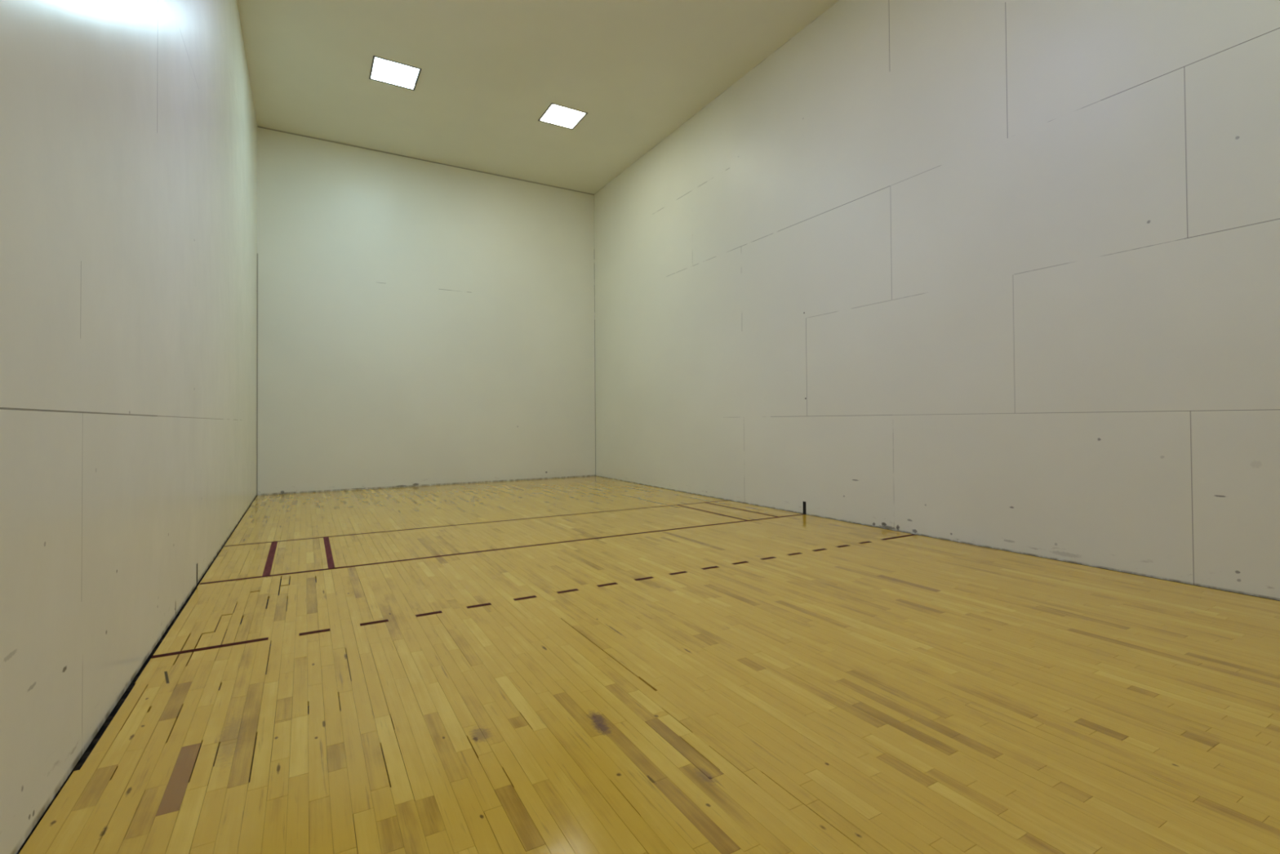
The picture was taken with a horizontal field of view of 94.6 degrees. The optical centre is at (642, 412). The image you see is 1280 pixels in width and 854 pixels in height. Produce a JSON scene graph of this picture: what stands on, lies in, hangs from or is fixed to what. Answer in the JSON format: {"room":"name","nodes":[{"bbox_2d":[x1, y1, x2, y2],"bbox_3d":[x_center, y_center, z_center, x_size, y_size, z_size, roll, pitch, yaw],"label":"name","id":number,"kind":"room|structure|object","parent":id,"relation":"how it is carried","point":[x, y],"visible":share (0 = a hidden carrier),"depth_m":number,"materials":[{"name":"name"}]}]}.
{"room":"sports hall","nodes":[
{"label":"sports hall","id":0,"kind":"room"},
{"bbox_2d":[0,0,257,853],"bbox_3d":[-3.337,-1.775,4.345,0.120,6.064,12.432,0,-1,-30],"label":"wall","id":1,"kind":"structure","parent":0,"point":[128,128],"depth_m":2.40,"materials":[{"name":"paint"}]},
{"bbox_2d":[256,125,595,495],"bbox_3d":[-3.688,-1.679,11.231,6.096,6.064,0.120,0,-1,-30],"label":"wall","id":2,"kind":"structure","parent":0,"point":[420,322],"depth_m":10.88,"materials":[{"name":"paint"}]},
{"bbox_2d":[236,0,839,194],"bbox_3d":[-0.658,-4.854,5.927,6.336,0.100,12.432,0,-1,-30],"label":"ceiling","id":3,"kind":"structure","parent":0,"point":[639,70],"depth_m":8.19,"materials":[{"name":"paint"}]},
{"bbox_2d":[368,55,421,90],"bbox_3d":[-3.467,-4.813,8.285,0.608,0.128,0.608,0,-1,-30],"label":"ceiling light","id":4,"kind":"object","parent":3,"relation":"attached to","point":[382,70],"visible":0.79,"depth_m":8.27,"materials":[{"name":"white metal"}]},
{"bbox_2d":[537,102,587,129],"bbox_3d":[-1.275,-4.811,9.484,0.608,0.128,0.608,0,-1,-30],"label":"ceiling light","id":5,"kind":"object","parent":3,"relation":"attached to","point":[555,114],"visible":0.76,"depth_m":9.47,"materials":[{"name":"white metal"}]},
{"bbox_2d":[16,475,1279,853],"bbox_3d":[-0.617,1.289,5.843,6.216,0.060,12.312,0,-1,-30],"label":"floor","id":6,"kind":"structure","parent":0,"point":[916,694],"depth_m":2.52,"materials":[{"name":"brown wood"}]},
{"bbox_2d":[151,636,268,657],"bbox_3d":[-2.258,1.233,3.104,0.497,0.001,0.043,0,-1,-30],"label":"line dash","id":7,"kind":"object","parent":6,"relation":"on","point":[263,638],"visible":1,"depth_m":3.10,"materials":[{"name":"red paint"}]},
{"bbox_2d":[262,541,277,575],"bbox_3d":[-3.273,1.268,5.207,0.050,0.001,1.484,0,-1,-30],"label":"floor line","id":8,"kind":"object","parent":6,"relation":"on","point":[267,570],"visible":1,"depth_m":5.09,"materials":[{"name":"red paint"}]},
{"bbox_2d":[298,628,330,635],"bbox_3d":[-1.841,1.233,3.322,0.152,0.001,0.043,0,-1,-30],"label":"line dash","id":9,"kind":"object","parent":6,"relation":"on","point":[326,629],"visible":1,"depth_m":3.32,"materials":[{"name":"red paint"}]},
{"bbox_2d":[323,537,334,568],"bbox_3d":[-2.884,1.269,5.429,0.048,0.001,1.484,0,-1,-30],"label":"floor line","id":10,"kind":"object","parent":6,"relation":"on","point":[331,564],"visible":1,"depth_m":5.33,"materials":[{"name":"red paint"}]},
{"bbox_2d":[360,618,388,626],"bbox_3d":[-1.575,1.233,3.474,0.152,0.001,0.043,0,-1,-30],"label":"line dash","id":11,"kind":"object","parent":6,"relation":"on","point":[387,620],"visible":1,"depth_m":3.47,"materials":[{"name":"red paint"}]},
{"bbox_2d":[415,610,442,617],"bbox_3d":[-1.308,1.233,3.626,0.152,0.001,0.043,0,-1,-30],"label":"line dash","id":12,"kind":"object","parent":6,"relation":"on","point":[438,611],"visible":1,"depth_m":3.63,"materials":[{"name":"red paint"}]},
{"bbox_2d":[224,500,724,546],"bbox_3d":[-1.370,1.282,7.168,6.072,0.001,0.036,0,-1,-30],"label":"court line","id":13,"kind":"object","parent":6,"relation":"on","point":[719,500],"visible":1,"depth_m":6.67,"materials":[{"name":"red paint"}]},
{"bbox_2d":[466,602,491,608],"bbox_3d":[-1.044,1.234,3.780,0.152,0.001,0.043,0,-1,-30],"label":"line dash","id":14,"kind":"object","parent":6,"relation":"on","point":[488,603],"visible":1,"depth_m":3.78,"materials":[{"name":"red paint"}]},
{"bbox_2d":[199,513,803,584],"bbox_3d":[-0.615,1.259,5.845,6.072,0.001,0.043,0,-1,-30],"label":"court line","id":15,"kind":"object","parent":6,"relation":"on","point":[802,513],"visible":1,"depth_m":5.29,"materials":[{"name":"red paint"}]},
{"bbox_2d":[512,595,536,600],"bbox_3d":[-0.779,1.234,3.935,0.152,0.001,0.043,0,-1,-30],"label":"line dash","id":16,"kind":"object","parent":6,"relation":"on","point":[534,596],"visible":1,"depth_m":3.93,"materials":[{"name":"red paint"}]},
{"bbox_2d":[556,588,578,593],"bbox_3d":[-0.515,1.234,4.090,0.152,0.001,0.043,0,-1,-30],"label":"line dash","id":17,"kind":"object","parent":6,"relation":"on","point":[574,589],"visible":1,"depth_m":4.09,"materials":[{"name":"red paint"}]},
{"bbox_2d":[596,582,617,586],"bbox_3d":[-0.250,1.235,4.245,0.152,0.001,0.043,0,-1,-30],"label":"line dash","id":18,"kind":"object","parent":6,"relation":"on","point":[614,583],"visible":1,"depth_m":4.23,"materials":[{"name":"red paint"}]},
{"bbox_2d":[633,576,653,580],"bbox_3d":[0.015,1.235,4.400,0.152,0.001,0.043,0,-1,-30],"label":"line dash","id":19,"kind":"object","parent":6,"relation":"on","point":[649,577],"visible":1,"depth_m":4.40,"materials":[{"name":"red paint"}]},
{"bbox_2d":[668,570,687,574],"bbox_3d":[0.279,1.235,4.555,0.152,0.001,0.043,0,-1,-30],"label":"line dash","id":20,"kind":"object","parent":6,"relation":"on","point":[684,571],"visible":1,"depth_m":4.56,"materials":[{"name":"red paint"}]},
{"bbox_2d":[701,565,719,569],"bbox_3d":[0.544,1.236,4.710,0.152,0.001,0.043,0,-1,-30],"label":"line dash","id":21,"kind":"object","parent":6,"relation":"on","point":[714,566],"visible":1,"depth_m":4.71,"materials":[{"name":"red paint"}]},
{"bbox_2d":[679,505,746,520],"bbox_3d":[0.862,1.272,7.566,0.040,0.001,1.484,0,-1,-30],"label":"floor line","id":22,"kind":"object","parent":6,"relation":"on","point":[679,505],"visible":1,"depth_m":7.48,"materials":[{"name":"red paint"}]},
{"bbox_2d":[732,560,749,564],"bbox_3d":[0.808,1.236,4.865,0.152,0.001,0.043,0,-1,-30],"label":"line dash","id":23,"kind":"object","parent":6,"relation":"on","point":[744,561],"visible":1,"depth_m":4.86,"materials":[{"name":"red paint"}]},
{"bbox_2d":[705,502,777,516],"bbox_3d":[1.277,1.273,7.803,0.040,0.001,1.484,0,-1,-30],"label":"floor line","id":24,"kind":"object","parent":6,"relation":"on","point":[705,502],"visible":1,"depth_m":7.73,"materials":[{"name":"red paint"}]},
{"bbox_2d":[760,556,775,559],"bbox_3d":[1.073,1.236,5.020,0.152,0.001,0.043,0,-1,-30],"label":"line dash","id":25,"kind":"object","parent":6,"relation":"on","point":[770,557],"visible":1,"depth_m":5.02,"materials":[{"name":"red paint"}]},
{"bbox_2d":[787,552,802,555],"bbox_3d":[1.337,1.236,5.175,0.152,0.001,0.043,0,-1,-30],"label":"line dash","id":26,"kind":"object","parent":6,"relation":"on","point":[794,553],"visible":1,"depth_m":5.17,"materials":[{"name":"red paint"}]},
{"bbox_2d":[880,533,915,539],"bbox_3d":[2.561,1.238,5.888,0.511,0.001,0.043,0,-1,-30],"label":"line dash","id":27,"kind":"object","parent":6,"relation":"on","point":[911,534],"visible":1,"depth_m":5.89,"materials":[{"name":"red paint"}]},
{"bbox_2d":[594,0,1279,600],"bbox_3d":[2.062,-1.770,7.425,0.120,6.064,12.432,0,-1,-30],"label":"wall","id":28,"kind":"structure","parent":0,"point":[998,274],"depth_m":5.48,"materials":[{"name":"paint"}]},
{"bbox_2d":[802,501,805,514],"bbox_3d":[2.025,1.183,7.363,0.002,0.155,0.052,0,-1,-30],"label":"post","id":29,"kind":"object","parent":28,"relation":"attached to","point":[803,502],"depth_m":7.36,"materials":[{"name":"black"}]}
]}

